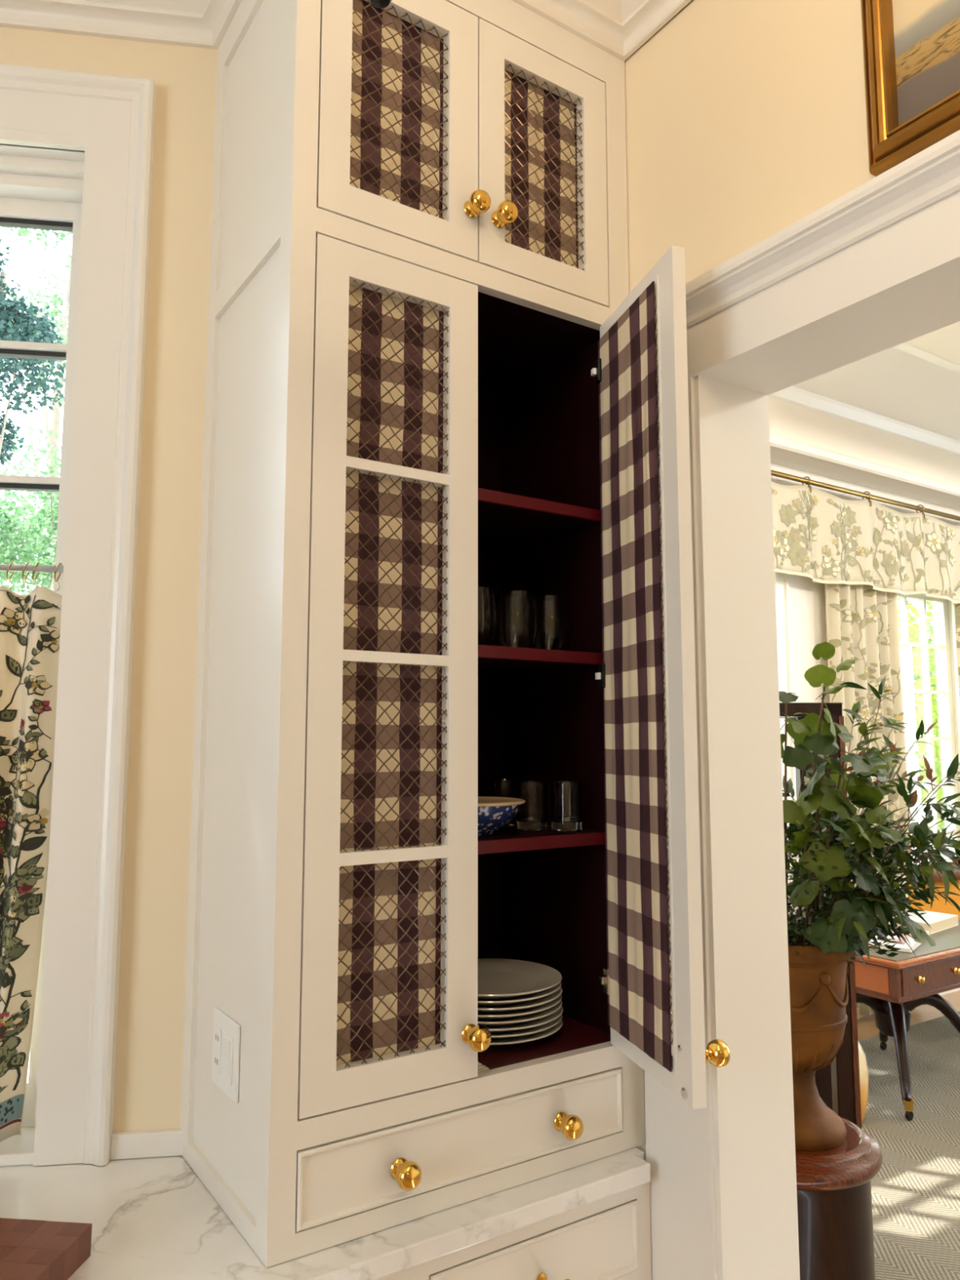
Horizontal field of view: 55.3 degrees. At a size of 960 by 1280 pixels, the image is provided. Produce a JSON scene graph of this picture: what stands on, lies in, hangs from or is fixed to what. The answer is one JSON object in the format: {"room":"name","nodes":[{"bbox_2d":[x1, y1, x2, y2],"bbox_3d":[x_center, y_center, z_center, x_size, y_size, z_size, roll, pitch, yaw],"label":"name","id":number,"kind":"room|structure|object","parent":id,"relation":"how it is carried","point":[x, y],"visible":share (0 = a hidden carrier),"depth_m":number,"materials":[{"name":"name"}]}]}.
{"room":"kitchen","nodes":[
{"label":"kitchen","id":0,"kind":"room"},
{"bbox_2d":[0,26,217,1133],"bbox_3d":[-2.205,0.236,1.494,3.420,3.100,0.160,1,-6,-8],"label":"wall","id":1,"kind":"structure","parent":0,"point":[148,1091],"depth_m":1.70,"materials":[{"name":"beige paint"}]},
{"bbox_2d":[0,63,156,1166],"bbox_3d":[-1.320,-0.097,1.647,1.372,1.975,0.199,1,-6,-8],"label":"window","id":2,"kind":"structure","parent":1,"relation":"in","point":[77,148],"depth_m":1.67,"materials":[{"name":"white wood"}]},
{"bbox_2d":[0,564,63,573],"bbox_3d":[-1.316,-0.141,1.632,1.125,0.013,0.013,1,-6,-8],"label":"curtain rod","id":3,"kind":"object","parent":2,"relation":"attached to","point":[3,567],"visible":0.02,"depth_m":1.70,"materials":[{"name":"metal"}]},
{"bbox_2d":[0,561,62,1142],"bbox_3d":[-1.046,0.380,1.605,0.550,0.970,0.063,1,-6,-9],"label":"cafe curtain","id":4,"kind":"object","parent":3,"relation":"hanging from","point":[30,623],"visible":0.96,"depth_m":1.65,"materials":[{"name":"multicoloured fabric"}]},
{"bbox_2d":[110,1128,182,1159],"bbox_3d":[-0.566,0.868,1.578,0.132,0.040,0.014,1,-6,-8],"label":"baseboard","id":5,"kind":"structure","parent":1,"relation":"attached to","point":[167,1142],"depth_m":1.57,"materials":[{"name":"white wood"}]},
{"bbox_2d":[624,0,875,1160],"bbox_3d":[1.092,-0.180,0.687,0.173,3.750,7.100,4,-8,-33],"label":"wall","id":6,"kind":"structure","parent":0,"point":[745,119],"depth_m":1.59,"materials":[{"name":"beige paint"}]},
{"bbox_2d":[0,0,691,61],"bbox_3d":[0.129,-1.365,0.600,7.466,0.115,2.387,-3,-7,28],"label":"trim","id":7,"kind":"structure","parent":6,"relation":"attached to","point":[619,28],"depth_m":1.77,"materials":[{"name":"white paint"}]},
{"bbox_2d":[644,129,959,1279],"bbox_3d":[0.873,0.498,0.734,0.058,2.412,2.145,4,-8,-33],"label":"trim","id":8,"kind":"structure","parent":6,"relation":"attached to","point":[899,229],"depth_m":1.48,"materials":[{"name":"white wood"}]},
{"bbox_2d":[693,264,959,1279],"bbox_3d":[0.967,0.570,0.785,0.187,2.280,1.852,4,-8,-33],"label":"trim","id":9,"kind":"structure","parent":6,"relation":"attached to","point":[756,1179],"depth_m":1.57,"materials":[{"name":"white wood"}]},
{"bbox_2d":[768,386,959,496],"bbox_3d":[2.625,-1.193,5.771,7.837,0.355,0.072,4,-8,-33],"label":"trim","id":10,"kind":"structure","parent":6,"relation":"attached to","point":[792,394],"depth_m":5.58,"materials":[{"name":"white paint"}]},
{"bbox_2d":[860,0,959,176],"bbox_3d":[0.829,-1.002,0.987,0.037,0.550,0.937,4,-8,-33],"label":"framed painting","id":11,"kind":"object","parent":6,"relation":"attached to","point":[911,48],"visible":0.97,"depth_m":1.31,"materials":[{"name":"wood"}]},
{"bbox_2d":[893,342,959,373],"bbox_3d":[3.216,-1.309,4.885,7.837,0.321,0.090,4,-8,-33],"label":"trim","id":12,"kind":"structure","parent":6,"relation":"attached to","point":[904,347],"depth_m":4.03,"materials":[{"name":"white paint"}]},
{"bbox_2d":[770,462,959,702],"bbox_3d":[2.430,0.468,5.884,7.837,3.632,0.160,4,-8,-33],"label":"wall","id":13,"kind":"structure","parent":0,"point":[807,609],"depth_m":5.58,"materials":[{"name":"white paint"}]},
{"bbox_2d":[774,572,799,919],"bbox_3d":[1.137,0.694,4.983,1.545,2.560,0.195,4,-8,-33],"label":"window","id":14,"kind":"structure","parent":13,"relation":"in","point":[781,580],"depth_m":5.38,"materials":[{"name":"white wood"}]},
{"bbox_2d":[770,470,959,520],"bbox_3d":[2.442,-0.916,5.871,4.100,0.060,0.130,4,-8,-33],"label":"pole","id":15,"kind":"object","parent":13,"relation":"attached to","point":[773,473],"visible":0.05,"depth_m":5.79,"materials":[{"name":"gold metal"}]},
{"bbox_2d":[771,476,959,603],"bbox_3d":[2.470,-0.628,5.796,3.800,0.647,0.093,4,-8,-33],"label":"valance","id":16,"kind":"object","parent":15,"relation":"hanging from","point":[820,535],"visible":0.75,"depth_m":5.69,"materials":[{"name":"fabric"}]},
{"bbox_2d":[824,583,912,1018],"bbox_3d":[2.407,0.907,5.638,0.751,2.640,0.073,4,-8,-33],"label":"floral curtain","id":17,"kind":"object","parent":13,"relation":"hanging from","point":[862,625],"visible":0.34,"depth_m":5.73,"materials":[{"name":"fabric"}]},
{"bbox_2d":[859,987,959,1017],"bbox_3d":[2.479,2.189,5.618,7.837,0.152,0.018,4,-8,-33],"label":"baseboard","id":18,"kind":"structure","parent":13,"relation":"attached to","point":[957,988],"depth_m":5.97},
{"bbox_2d":[897,592,959,880],"bbox_3d":[3.003,0.830,6.210,1.000,2.560,0.195,4,-8,-33],"label":"window","id":19,"kind":"structure","parent":13,"relation":"in","point":[944,646],"depth_m":6.39,"materials":[{"name":"white wood"}]},
{"bbox_2d":[951,602,959,741],"bbox_3d":[3.509,0.988,6.362,0.572,2.640,0.072,4,-8,-33],"label":"floral curtain","id":20,"kind":"object","parent":13,"relation":"hanging from","point":[955,606],"visible":0.94,"depth_m":6.33,"materials":[{"name":"fabric"}]},
{"bbox_2d":[792,346,959,440],"bbox_3d":[4.102,-1.675,3.579,7.837,0.120,6.300,4,-8,-33],"label":"ceiling","id":21,"kind":"structure","parent":0,"point":[893,383],"depth_m":5.21,"materials":[{"name":"white paint"}]},
{"bbox_2d":[768,396,959,510],"bbox_3d":[2.543,-1.189,5.896,7.837,0.335,0.250,4,-8,-33],"label":"beam","id":22,"kind":"structure","parent":21,"relation":"attached to","point":[788,420],"depth_m":5.67,"materials":[{"name":"white paint"}]},
{"bbox_2d":[904,320,959,365],"bbox_3d":[3.346,-1.331,4.691,7.837,0.320,0.440,4,-8,-33],"label":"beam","id":23,"kind":"structure","parent":21,"relation":"attached to","point":[944,343],"depth_m":3.89,"materials":[{"name":"white paint"}]},
{"bbox_2d":[857,990,959,1040],"bbox_3d":[4.102,2.048,3.166,7.837,0.108,6.300,4,-8,-33],"label":"floor","id":24,"kind":"structure","parent":0,"point":[866,1026],"depth_m":5.47,"materials":[{"name":"beige carpet"}]},
{"bbox_2d":[795,1115,882,1279],"bbox_3d":[0.748,1.514,2.147,0.386,0.704,0.386,4,-8,-33],"label":"pedestal","id":25,"kind":"object","parent":24,"relation":"on","point":[834,1193],"visible":0.27,"depth_m":2.01,"materials":[{"name":"brown wood"}]},
{"bbox_2d":[787,930,859,1151],"bbox_3d":[0.748,0.941,2.210,0.326,0.456,0.326,4,-8,-33],"label":"urn","id":26,"kind":"object","parent":25,"relation":"on","point":[819,987],"visible":0.45,"depth_m":2.10,"materials":[{"name":"ceramic"}]},
{"bbox_2d":[778,641,959,967],"bbox_3d":[0.830,0.470,2.278,0.991,0.933,0.490,-1,-6,5],"label":"foliage arrangement","id":27,"kind":"object","parent":26,"relation":"in","point":[852,922],"visible":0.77,"depth_m":2.18,"materials":[{"name":"green plant"}]},
{"bbox_2d":[858,1011,959,1279],"bbox_3d":[4.395,2.003,3.306,6.800,0.012,5.400,4,-8,-33],"label":"rug","id":28,"kind":"object","parent":24,"relation":"on","point":[915,1190],"visible":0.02,"depth_m":3.60,"materials":[{"name":"beige carpet"}]},
{"bbox_2d":[779,702,862,1128],"bbox_3d":[0.997,1.079,2.935,0.301,1.743,0.276,0,-6,0],"label":"display stand","id":29,"kind":"object","parent":28,"relation":"on","point":[837,1083],"visible":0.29,"depth_m":2.80,"materials":[{"name":"brown wood"}]},
{"bbox_2d":[857,1040,868,1122],"bbox_3d":[1.593,1.884,3.988,0.180,0.375,0.180,4,-8,-33],"label":"jar","id":30,"kind":"object","parent":28,"relation":"on","point":[864,1074],"visible":0.09,"depth_m":3.92,"materials":[{"name":"ceramic"}]},
{"bbox_2d":[854,909,959,1120],"bbox_3d":[1.991,1.766,4.435,1.170,0.707,0.850,4,-8,-33],"label":"table","id":31,"kind":"object","parent":28,"relation":"on","point":[894,987],"visible":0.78,"depth_m":4.00,"materials":[{"name":"red wood"}]},
{"bbox_2d":[868,927,929,953],"bbox_3d":[1.868,1.369,4.228,0.306,0.036,0.406,-5,-8,36],"label":"magazine","id":32,"kind":"object","parent":31,"relation":"on","point":[904,948],"visible":0.2,"depth_m":4.06,"materials":[{"name":"white paper"}]},
{"bbox_2d":[902,1097,913,1111],"bbox_3d":[1.848,2.005,3.951,0.042,0.043,0.042,4,-8,-33],"label":"cap","id":33,"kind":"object","parent":31,"relation":"on","point":[908,1103],"depth_m":3.94,"materials":[{"name":"gold metal"}]},
{"bbox_2d":[888,910,958,933],"bbox_3d":[2.197,1.400,4.564,0.326,0.049,0.226,6,-8,-41],"label":"book","id":34,"kind":"object","parent":31,"relation":"on","point":[938,922],"visible":0.62,"depth_m":4.50,"materials":[{"name":"paper"}]},
{"bbox_2d":[894,875,959,1022],"bbox_3d":[2.802,1.785,5.207,0.604,0.840,0.570,2,-7,-21],"label":"armchair","id":35,"kind":"object","parent":28,"relation":"on","point":[937,906],"visible":0.04,"depth_m":5.42,"materials":[{"name":"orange fabric"}]},
{"bbox_2d":[911,861,959,881],"bbox_3d":[2.749,1.372,5.428,0.480,0.107,0.110,2,-7,-21],"label":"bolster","id":36,"kind":"object","parent":35,"relation":"on","point":[957,875],"visible":0.21,"depth_m":5.36,"materials":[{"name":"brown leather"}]},
{"bbox_3d":[-0.522,-1.599,-0.442,3.970,0.120,7.069,4,-8,-33],"label":"ceiling","id":37,"kind":"structure","parent":0,"visible":0},
{"bbox_2d":[368,0,391,8],"bbox_3d":[-0.101,-1.010,0.967,0.157,0.738,0.138,4,-8,-33],"label":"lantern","id":38,"kind":"object","parent":37,"relation":"hanging from","point":[376,3],"visible":1,"depth_m":0.93,"materials":[{"name":"black metal"}]},
{"bbox_3d":[-0.522,1.602,-0.797,3.970,0.120,7.069,4,-8,-33],"label":"floor","id":39,"kind":"structure","parent":0,"visible":0},
{"bbox_2d":[377,1182,651,1279],"bbox_3d":[-0.956,1.290,0.918,2.768,0.879,0.426,4,-8,-33],"label":"base cabinet","id":40,"kind":"object","parent":39,"relation":"on","point":[608,1237],"visible":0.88,"depth_m":1.48,"materials":[{"name":"white paint"}]},
{"bbox_2d":[0,1146,650,1279],"bbox_3d":[-1.247,0.885,1.405,2.769,0.030,1.450,4,-8,-33],"label":"countertop","id":41,"kind":"structure","parent":40,"relation":"on","point":[150,1218],"depth_m":1.38,"materials":[{"name":"stone"}]},
{"bbox_2d":[0,1217,92,1279],"bbox_3d":[-0.708,0.821,1.158,0.306,0.042,0.272,-1,-6,6],"label":"cutting board","id":42,"kind":"object","parent":41,"relation":"on","point":[30,1249],"visible":1,"depth_m":1.22,"materials":[{"name":"brown wood"}]},
{"bbox_2d":[180,0,729,1267],"bbox_3d":[-0.035,-0.198,1.603,0.715,2.163,0.731,4,-8,-33],"label":"china cabinet","id":43,"kind":"object","parent":41,"relation":"on","point":[432,370],"visible":1,"depth_m":1.50,"materials":[{"name":"white paint"}]},
{"bbox_2d":[211,1007,240,1103],"bbox_3d":[-0.403,0.651,1.440,0.012,0.114,0.116,4,-8,-33],"label":"switch plate","id":44,"kind":"object","parent":43,"relation":"attached to","point":[226,1032],"visible":1,"depth_m":1.42,"materials":[{"name":"white plastic"}]},
{"bbox_2d":[213,1024,222,1074],"bbox_3d":[-0.419,0.653,1.463,0.003,0.068,0.032,4,-8,-33],"label":"socket","id":45,"kind":"object","parent":44,"relation":"attached to","point":[217,1028],"depth_m":1.46,"materials":[{"name":"white plastic"}]},
{"bbox_2d":[336,858,446,1067],"bbox_3d":[-0.132,0.484,1.393,0.190,0.291,0.006,4,-8,-33],"label":"grille","id":46,"kind":"object","parent":43,"relation":"attached to","point":[413,1056],"depth_m":1.39,"materials":[{"name":"brown metal"}]},
{"bbox_2d":[339,661,447,852],"bbox_3d":[-0.132,0.179,1.427,0.190,0.288,0.006,4,-8,-33],"label":"grille","id":47,"kind":"object","parent":43,"relation":"attached to","point":[442,847],"depth_m":1.43,"materials":[{"name":"brown metal"}]},
{"bbox_2d":[342,469,448,655],"bbox_3d":[-0.132,-0.121,1.460,0.190,0.287,0.006,4,-8,-33],"label":"grille","id":48,"kind":"object","parent":43,"relation":"attached to","point":[411,477],"depth_m":1.47,"materials":[{"name":"brown metal"}]},
{"bbox_2d":[346,279,448,473],"bbox_3d":[-0.132,-0.425,1.494,0.190,0.295,0.006,4,-8,-33],"label":"grille","id":49,"kind":"object","parent":43,"relation":"attached to","point":[389,287],"depth_m":1.50,"materials":[{"name":"brown metal"}]},
{"bbox_2d":[349,0,448,219],"bbox_3d":[-0.134,-0.899,1.545,0.189,0.356,0.006,4,-8,-33],"label":"grille","id":50,"kind":"object","parent":43,"relation":"attached to","point":[402,9],"depth_m":1.55,"materials":[{"name":"brown metal"}]},
{"bbox_2d":[440,796,524,836],"bbox_3d":[-0.020,0.321,1.664,0.205,0.062,0.205,4,-8,-33],"label":"serving bowl","id":51,"kind":"object","parent":43,"relation":"on","point":[494,813],"visible":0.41,"depth_m":1.60,"materials":[{"name":"blue ceramic"}]},
{"bbox_2d":[477,1062,488,1072],"bbox_3d":[-0.034,0.693,1.499,0.072,0.015,0.070,4,-8,-33],"label":"folded napkin","id":52,"kind":"object","parent":43,"relation":"on","point":[481,1068],"visible":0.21,"depth_m":1.49,"materials":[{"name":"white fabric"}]},
{"bbox_2d":[477,586,496,645],"bbox_3d":[-0.009,-0.036,1.723,0.081,0.119,0.081,4,-8,-33],"label":"glass","id":53,"kind":"object","parent":43,"relation":"on","point":[486,606],"visible":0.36,"depth_m":1.69,"materials":[{"name":"clear glass"}]},
{"bbox_2d":[490,779,519,826],"bbox_3d":[0.050,0.325,1.831,0.058,0.091,0.058,4,-8,-33],"label":"tumbler","id":54,"kind":"object","parent":43,"relation":"on","point":[499,788],"visible":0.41,"depth_m":1.81,"materials":[{"name":"clear glass"}]},
{"bbox_2d":[495,590,536,648],"bbox_3d":[0.069,-0.031,1.768,0.081,0.119,0.081,4,-8,-33],"label":"glass","id":55,"kind":"object","parent":43,"relation":"on","point":[516,611],"visible":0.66,"depth_m":1.74,"materials":[{"name":"clear glass"}]},
{"bbox_2d":[440,824,604,840],"bbox_3d":[-0.126,0.365,1.679,0.642,0.021,0.353,4,-8,-33],"label":"shelf","id":56,"kind":"object","parent":43,"relation":"attached to","point":[589,832],"depth_m":1.67,"materials":[{"name":"paint"}]},
{"bbox_2d":[489,1019,562,1045],"bbox_3d":[0.019,0.711,1.689,0.267,0.021,0.267,4,-8,-33],"label":"dinner plate","id":57,"kind":"object","parent":43,"relation":"on","point":[525,1038],"visible":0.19,"depth_m":1.61,"materials":[{"name":"white ceramic"}]},
{"bbox_2d":[490,1013,562,1038],"bbox_3d":[0.018,0.700,1.692,0.267,0.021,0.267,4,-8,-33],"label":"dinner plate","id":58,"kind":"object","parent":57,"relation":"on","point":[541,1028],"visible":0.16,"depth_m":1.61,"materials":[{"name":"white ceramic"}]},
{"bbox_2d":[477,1005,563,1031],"bbox_3d":[0.020,0.688,1.691,0.267,0.021,0.267,4,-8,-33],"label":"dinner plate","id":59,"kind":"object","parent":58,"relation":"on","point":[515,1026],"visible":0.16,"depth_m":1.62,"materials":[{"name":"white ceramic"}]},
{"bbox_2d":[477,1000,562,1025],"bbox_3d":[0.018,0.677,1.693,0.267,0.021,0.267,4,-8,-33],"label":"dinner plate","id":60,"kind":"object","parent":59,"relation":"on","point":[518,1019],"visible":0.23,"depth_m":1.62,"materials":[{"name":"white ceramic"}]},
{"bbox_2d":[440,994,562,1018],"bbox_3d":[0.018,0.665,1.693,0.267,0.021,0.267,4,-8,-33],"label":"dinner plate","id":61,"kind":"object","parent":60,"relation":"on","point":[528,1011],"visible":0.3,"depth_m":1.62,"materials":[{"name":"white ceramic"}]},
{"bbox_2d":[440,986,562,1012],"bbox_3d":[0.019,0.654,1.694,0.267,0.021,0.267,4,-8,-33],"label":"dinner plate","id":62,"kind":"object","parent":61,"relation":"on","point":[531,1003],"visible":0.27,"depth_m":1.62,"materials":[{"name":"white ceramic"}]},
{"bbox_2d":[477,982,561,1004],"bbox_3d":[0.017,0.643,1.696,0.267,0.021,0.267,4,-8,-33],"label":"dinner plate","id":63,"kind":"object","parent":62,"relation":"on","point":[548,992],"visible":0.23,"depth_m":1.62,"materials":[{"name":"white ceramic"}]},
{"bbox_2d":[477,958,562,998],"bbox_3d":[0.018,0.631,1.696,0.267,0.021,0.267,4,-8,-33],"label":"dinner plate","id":64,"kind":"object","parent":63,"relation":"on","point":[497,978],"visible":0.61,"depth_m":1.72,"materials":[{"name":"white ceramic"}]},
{"bbox_2d":[516,781,546,831],"bbox_3d":[0.098,0.314,1.731,0.058,0.091,0.058,4,-8,-33],"label":"tumbler","id":65,"kind":"object","parent":43,"relation":"on","point":[531,816],"visible":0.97,"depth_m":1.71,"materials":[{"name":"clear glass"}]},
{"bbox_2d":[477,657,599,675],"bbox_3d":[-0.126,0.034,1.716,0.642,0.021,0.353,4,-8,-33],"label":"shelf","id":66,"kind":"object","parent":43,"relation":"attached to","point":[486,666],"depth_m":1.77,"materials":[{"name":"paint"}]},
{"bbox_2d":[477,500,600,553],"bbox_3d":[-0.126,-0.241,1.746,0.642,0.021,0.353,4,-8,-33],"label":"shelf","id":67,"kind":"object","parent":43,"relation":"attached to","point":[504,526],"depth_m":1.79,"materials":[{"name":"paint"}]},
{"bbox_2d":[504,63,583,270],"bbox_3d":[0.119,-0.881,1.712,0.189,0.356,0.006,4,-8,-33],"label":"grille","id":68,"kind":"object","parent":43,"relation":"attached to","point":[531,73],"depth_m":1.72,"materials":[{"name":"brown metal"}]},
{"bbox_2d":[532,595,570,650],"bbox_3d":[0.139,-0.025,1.820,0.081,0.119,0.081,4,-8,-33],"label":"glass","id":69,"kind":"object","parent":43,"relation":"on","point":[553,632],"visible":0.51,"depth_m":1.79,"materials":[{"name":"clear glass"}]},
{"bbox_2d":[551,781,582,832],"bbox_3d":[0.163,0.313,1.720,0.058,0.091,0.058,4,-8,-33],"label":"tumbler","id":70,"kind":"object","parent":43,"relation":"on","point":[566,796],"visible":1,"depth_m":1.70,"materials":[{"name":"clear glass"}]},
{"bbox_2d":[594,358,601,383],"bbox_3d":[0.226,-0.508,1.732,0.012,0.044,0.019,2,-7,-15],"label":"hinge","id":71,"kind":"object","parent":43,"relation":"on","point":[597,370],"depth_m":1.72,"materials":[{"name":"black metal"}]},
{"bbox_2d":[599,663,605,688],"bbox_3d":[0.226,0.066,1.669,0.012,0.044,0.019,2,-7,-15],"label":"hinge","id":72,"kind":"object","parent":43,"relation":"on","point":[602,666],"depth_m":1.66,"materials":[{"name":"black metal"}]},
{"bbox_2d":[603,966,610,995],"bbox_3d":[0.226,0.598,1.610,0.012,0.044,0.019,2,-7,-15],"label":"hinge","id":73,"kind":"object","parent":43,"relation":"on","point":[606,970],"depth_m":1.60,"materials":[{"name":"silver metal"}]},
{"bbox_2d":[654,304,659,466],"bbox_3d":[0.283,-0.415,1.590,0.006,0.295,0.190,2,-7,-15],"label":"grille","id":74,"kind":"object","parent":43,"relation":"attached to","point":[656,387],"depth_m":1.53,"materials":[{"name":"silver metal"}]},
{"bbox_2d":[658,484,664,651],"bbox_3d":[0.283,-0.111,1.556,0.006,0.287,0.190,2,-7,-15],"label":"grille","id":75,"kind":"object","parent":43,"relation":"attached to","point":[659,485],"depth_m":1.50,"materials":[{"name":"silver metal"}]},
{"bbox_2d":[662,666,668,845],"bbox_3d":[0.283,0.190,1.523,0.006,0.288,0.190,2,-7,-15],"label":"grille","id":76,"kind":"object","parent":43,"relation":"attached to","point":[663,666],"depth_m":1.47,"materials":[{"name":"silver metal"}]},
{"bbox_2d":[666,861,672,1047],"bbox_3d":[0.283,0.495,1.489,0.006,0.291,0.190,2,-7,-15],"label":"grille","id":77,"kind":"object","parent":43,"relation":"attached to","point":[668,861],"depth_m":1.43,"materials":[{"name":"silver metal"}]},
{"label":"outside","id":78,"kind":"structure","parent":0,"visible":0},
{"bbox_2d":[27,772,947,1075],"bbox_3d":[-14.748,6.466,39.952,100.000,0.200,76.300,4,-8,-33],"label":"ground","id":79,"kind":"structure","parent":78,"point":[921,811],"depth_m":24.11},
{"bbox_2d":[0,427,61,595],"bbox_3d":[-5.408,0.086,11.677,4.416,6.261,4.165,5,-8,-37],"label":"tree","id":80,"kind":"object","parent":79,"relation":"on","point":[33,538],"visible":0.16,"depth_m":10.86,"materials":[{"name":"green plant"}]},
{"bbox_2d":[0,232,65,491],"bbox_3d":[-4.536,-0.620,8.125,1.503,6.878,1.674,5,-8,-38],"label":"tree","id":81,"kind":"object","parent":79,"relation":"on","point":[20,330],"visible":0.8,"depth_m":8.33,"materials":[{"name":"green plant"}]},
{"bbox_2d":[2,226,72,589],"bbox_3d":[-7.183,-2.130,15.402,3.559,11.481,4.638,4,-8,-33],"label":"tree","id":82,"kind":"object","parent":79,"relation":"on","point":[55,415],"visible":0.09,"depth_m":15.61,"materials":[{"name":"green plant"}]},
{"bbox_2d":[897,596,945,853],"bbox_3d":[5.154,1.108,12.439,4.478,4.409,4.578,4,-8,-33],"label":"tree","id":83,"kind":"object","parent":79,"relation":"on","point":[914,628],"visible":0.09,"depth_m":11.49,"materials":[{"name":"green plant"}]},
{"bbox_2d":[898,617,946,847],"bbox_3d":[8.051,1.540,16.984,5.022,4.549,4.912,0,-6,4],"label":"tree","id":84,"kind":"object","parent":79,"relation":"on","point":[913,675],"visible":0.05,"depth_m":16.02,"materials":[{"name":"green plant"}]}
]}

